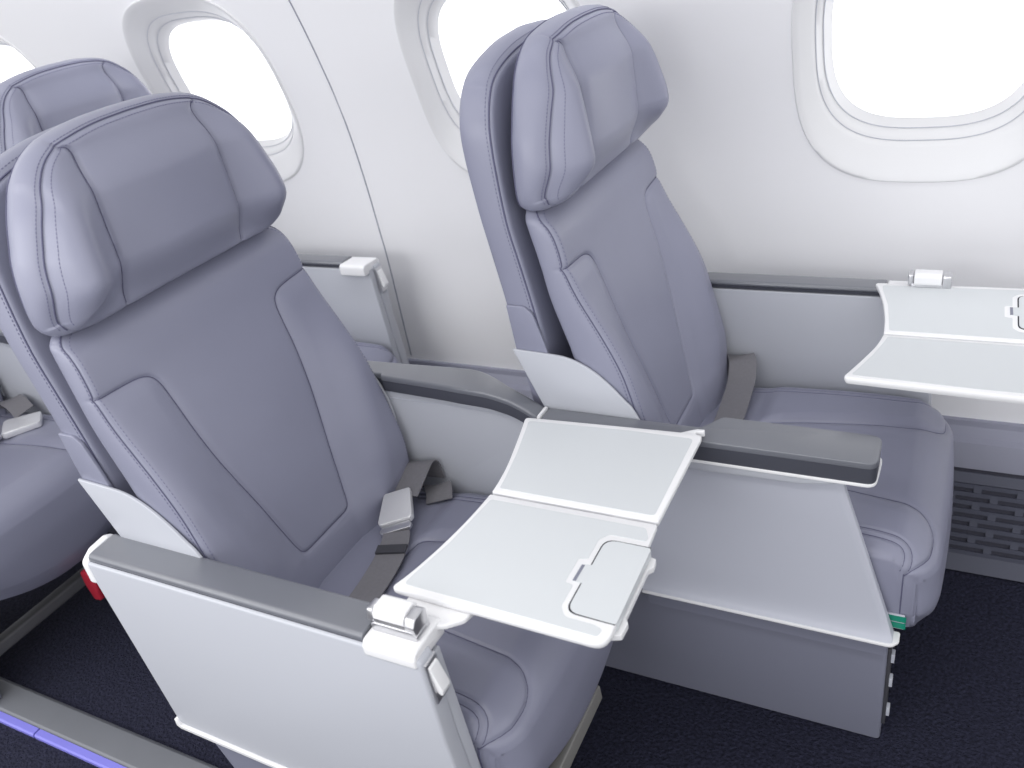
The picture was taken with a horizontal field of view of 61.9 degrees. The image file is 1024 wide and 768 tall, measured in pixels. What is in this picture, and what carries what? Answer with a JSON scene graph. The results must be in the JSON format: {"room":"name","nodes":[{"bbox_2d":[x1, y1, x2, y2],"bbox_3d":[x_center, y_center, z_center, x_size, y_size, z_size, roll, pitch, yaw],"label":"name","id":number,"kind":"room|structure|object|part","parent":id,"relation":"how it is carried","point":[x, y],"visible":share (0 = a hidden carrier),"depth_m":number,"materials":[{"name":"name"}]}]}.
{"room":"airplane cabin","nodes":[
{"label":"airplane cabin","id":0,"kind":"room"},
{"bbox_2d":[0,0,1023,423],"bbox_3d":[-0.431,-0.566,1.794,9.120,1.428,0.429,7,33,27],"label":"wall","id":1,"kind":"structure","parent":0,"point":[730,150],"depth_m":1.74,"materials":[{"name":"plastic"}]},
{"bbox_2d":[0,36,36,67],"bbox_3d":[-1.404,-0.783,2.426,0.427,0.472,0.180,7,33,27],"label":"window","id":2,"kind":"structure","parent":1,"relation":"in","point":[3,42],"depth_m":2.23,"materials":[{"name":"plastic"}]},
{"bbox_2d":[122,0,303,181],"bbox_3d":[-0.712,-0.703,2.075,0.427,0.472,0.180,7,33,27],"label":"window","id":3,"kind":"structure","parent":1,"relation":"in","point":[147,25],"depth_m":2.05,"materials":[{"name":"plastic"}]},
{"bbox_2d":[394,0,579,171],"bbox_3d":[-0.020,-0.622,1.724,0.427,0.472,0.180,7,33,27],"label":"window","id":4,"kind":"structure","parent":1,"relation":"in","point":[416,21],"depth_m":1.80,"materials":[{"name":"plastic"}]},
{"bbox_2d":[408,358,1023,475],"bbox_3d":[-0.245,-0.017,2.296,9.100,0.079,0.068,7,33,27],"label":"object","id":5,"kind":"structure","parent":1,"relation":"attached to","point":[979,444],"depth_m":1.69,"materials":[{"name":"grey plastic"}]},
{"bbox_2d":[791,0,1023,181],"bbox_3d":[0.672,-0.542,1.373,0.427,0.472,0.180,7,33,27],"label":"window","id":6,"kind":"structure","parent":1,"relation":"in","point":[855,141],"depth_m":1.50,"materials":[{"name":"plastic"}]},
{"bbox_2d":[945,467,1023,581],"bbox_3d":[-0.241,0.125,2.336,9.100,0.206,0.140,7,33,27],"label":"air vent","id":7,"kind":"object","parent":1,"relation":"attached to","point":[986,538],"depth_m":1.70,"materials":[{"name":"grey plastic"}]},
{"bbox_2d":[0,532,1023,767],"bbox_3d":[-0.854,0.946,1.317,9.500,0.030,3.100,7,33,27],"label":"floor","id":8,"kind":"structure","parent":0,"point":[956,694],"depth_m":1.57,"materials":[{"name":"blue carpet"}]},
{"bbox_2d":[0,386,111,697],"bbox_3d":[-1.300,0.049,1.813,0.683,1.162,0.512,7,33,27],"label":"seat","id":9,"kind":"object","parent":8,"relation":"on","point":[49,522],"visible":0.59,"depth_m":1.82,"materials":[{"name":"grey leather"}]},
{"bbox_3d":[-1.172,0.112,1.948,0.018,0.008,0.066,-20,31,-18],"label":"tongue plate","id":10,"kind":"part","parent":9,"relation":"part of","materials":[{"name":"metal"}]},
{"bbox_3d":[-1.448,-0.054,1.866,0.192,0.534,0.447,7,33,27],"label":"backrest","id":11,"kind":"part","parent":9,"relation":"part of","materials":[{"name":"grey leather"}]},
{"bbox_2d":[0,413,111,599],"bbox_3d":[-1.158,0.271,1.913,0.474,0.236,0.458,7,33,27],"label":"seat cushion","id":12,"kind":"object","parent":9,"relation":"on","point":[49,522],"depth_m":1.80,"materials":[{"name":"grey leather"}]},
{"bbox_2d":[0,329,118,534],"bbox_3d":[-0.934,0.150,2.053,1.032,0.643,0.118,7,33,27],"label":"console","id":13,"kind":"object","parent":8,"relation":"on","point":[14,381],"visible":0.03,"depth_m":2.06,"materials":[{"name":"plastic"}]},
{"bbox_2d":[0,677,217,767],"bbox_3d":[-0.831,0.704,1.694,2.350,0.012,0.082,7,33,27],"label":"light strip","id":14,"kind":"object","parent":8,"relation":"on","point":[96,741],"visible":1,"depth_m":1.70,"materials":[{"name":"grey plastic"}]},
{"bbox_2d":[0,58,408,363],"bbox_3d":[-0.667,-0.166,2.000,0.683,1.162,0.512,7,33,27],"label":"seat","id":15,"kind":"object","parent":8,"relation":"on","point":[34,101],"visible":0.16,"depth_m":1.91,"materials":[{"name":"grey leather"}]},
{"bbox_2d":[356,342,398,362],"bbox_3d":[-0.548,0.083,2.061,0.474,0.236,0.458,7,33,27],"label":"seat cushion","id":16,"kind":"object","parent":15,"relation":"on","point":[372,351],"depth_m":2.07,"materials":[{"name":"grey leather"}]},
{"bbox_3d":[-0.536,-0.161,2.247,0.587,0.364,0.027,7,33,27],"label":"armrest","id":17,"kind":"part","parent":15,"relation":"part of","materials":[{"name":"grey plastic"}]},
{"bbox_2d":[0,92,704,767],"bbox_3d":[-0.174,0.180,1.241,0.822,1.162,0.512,7,33,27],"label":"seat","id":18,"kind":"object","parent":8,"relation":"on","point":[280,565],"visible":1,"depth_m":1.16,"materials":[{"name":"grey leather"}]},
{"bbox_2d":[81,569,104,599],"bbox_3d":[-0.917,0.438,1.890,0.038,0.081,0.040,7,33,27],"label":"pouch","id":19,"kind":"object","parent":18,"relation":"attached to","point":[95,590],"visible":0.43,"depth_m":1.87,"materials":[{"name":"red fabric"}]},
{"bbox_3d":[-0.384,0.069,1.326,0.192,0.534,0.447,7,33,27],"label":"backrest","id":20,"kind":"part","parent":18,"relation":"part of","materials":[{"name":"grey leather"}]},
{"bbox_3d":[-0.273,0.564,1.236,0.559,0.043,0.032,7,33,27],"label":"trim","id":21,"kind":"part","parent":18,"relation":"part of","materials":[{"name":"white plastic"}]},
{"bbox_3d":[-0.313,0.424,1.166,0.587,0.346,0.027,7,33,27],"label":"armrest","id":22,"kind":"part","parent":18,"relation":"part of","materials":[{"name":"grey plastic"}]},
{"bbox_3d":[-0.193,0.240,1.421,0.057,0.019,0.017,-7,29,4],"label":"tongue plate","id":23,"kind":"part","parent":18,"relation":"part of","materials":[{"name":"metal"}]},
{"bbox_3d":[-0.087,0.268,1.012,0.091,0.008,0.065,7,33,27],"label":"tray arm","id":24,"kind":"part","parent":18,"relation":"part of","materials":[{"name":"white plastic"}]},
{"bbox_2d":[319,489,612,767],"bbox_3d":[-0.093,0.394,1.373,0.474,0.236,0.458,7,33,27],"label":"seat cushion","id":25,"kind":"object","parent":18,"relation":"on","point":[526,698],"depth_m":1.20,"materials":[{"name":"grey leather"}]},
{"bbox_3d":[0.020,0.214,1.044,0.255,0.002,0.184,7,33,27],"label":"panel","id":26,"kind":"part","parent":18,"relation":"part of","materials":[{"name":"plastic"}]},
{"bbox_3d":[0.106,0.110,1.201,0.255,0.002,0.177,7,33,27],"label":"panel","id":27,"kind":"part","parent":18,"relation":"part of","materials":[{"name":"plastic"}]},
{"bbox_2d":[367,361,899,737],"bbox_3d":[0.131,0.274,1.513,1.032,0.643,0.118,7,33,27],"label":"console","id":28,"kind":"object","parent":8,"relation":"on","point":[763,590],"visible":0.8,"depth_m":1.37,"materials":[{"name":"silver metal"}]},
{"bbox_3d":[0.378,0.241,1.297,0.388,0.276,0.028,7,33,27],"label":"privacy panel","id":29,"kind":"part","parent":28,"relation":"part of","materials":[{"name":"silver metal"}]},
{"bbox_3d":[0.402,0.363,1.362,0.396,0.005,0.032,7,33,27],"label":"lip trim","id":30,"kind":"part","parent":28,"relation":"part of","materials":[{"name":"white plastic"}]},
{"bbox_3d":[0.284,0.095,1.274,0.492,0.005,0.073,7,33,27],"label":"pad trim","id":31,"kind":"part","parent":28,"relation":"part of","materials":[{"name":"white plastic"}]},
{"bbox_3d":[0.619,0.482,1.405,0.006,0.176,0.048,7,33,27],"label":"plate","id":32,"kind":"part","parent":28,"relation":"part of","materials":[{"name":"grey plastic"}]},
{"bbox_2d":[459,5,1023,629],"bbox_3d":[0.453,-0.036,1.432,0.810,1.162,0.515,7,33,27],"label":"seat","id":33,"kind":"object","parent":8,"relation":"on","point":[613,306],"visible":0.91,"depth_m":1.33,"materials":[{"name":"grey leather"}]},
{"bbox_3d":[0.226,-0.119,1.473,0.192,0.534,0.447,7,33,27],"label":"backrest","id":34,"kind":"part","parent":33,"relation":"part of","materials":[{"name":"grey leather"}]},
{"bbox_2d":[700,387,953,626],"bbox_3d":[0.517,0.206,1.520,0.474,0.236,0.458,7,33,27],"label":"seat cushion","id":35,"kind":"object","parent":33,"relation":"on","point":[904,520],"depth_m":1.39,"materials":[{"name":"grey leather"}]},
{"bbox_3d":[0.574,0.355,1.283,0.030,0.028,0.004,7,33,27],"label":"tag plate","id":36,"kind":"part","parent":33,"relation":"part of","materials":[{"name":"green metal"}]},
{"bbox_3d":[0.637,-0.030,1.234,0.255,0.021,0.169,7,33,27],"label":"panel","id":37,"kind":"part","parent":33,"relation":"part of","materials":[{"name":"plastic"}]},
{"bbox_3d":[0.731,-0.119,1.384,0.255,0.002,0.177,7,33,27],"label":"panel","id":38,"kind":"part","parent":33,"relation":"part of","materials":[{"name":"plastic"}]}
]}

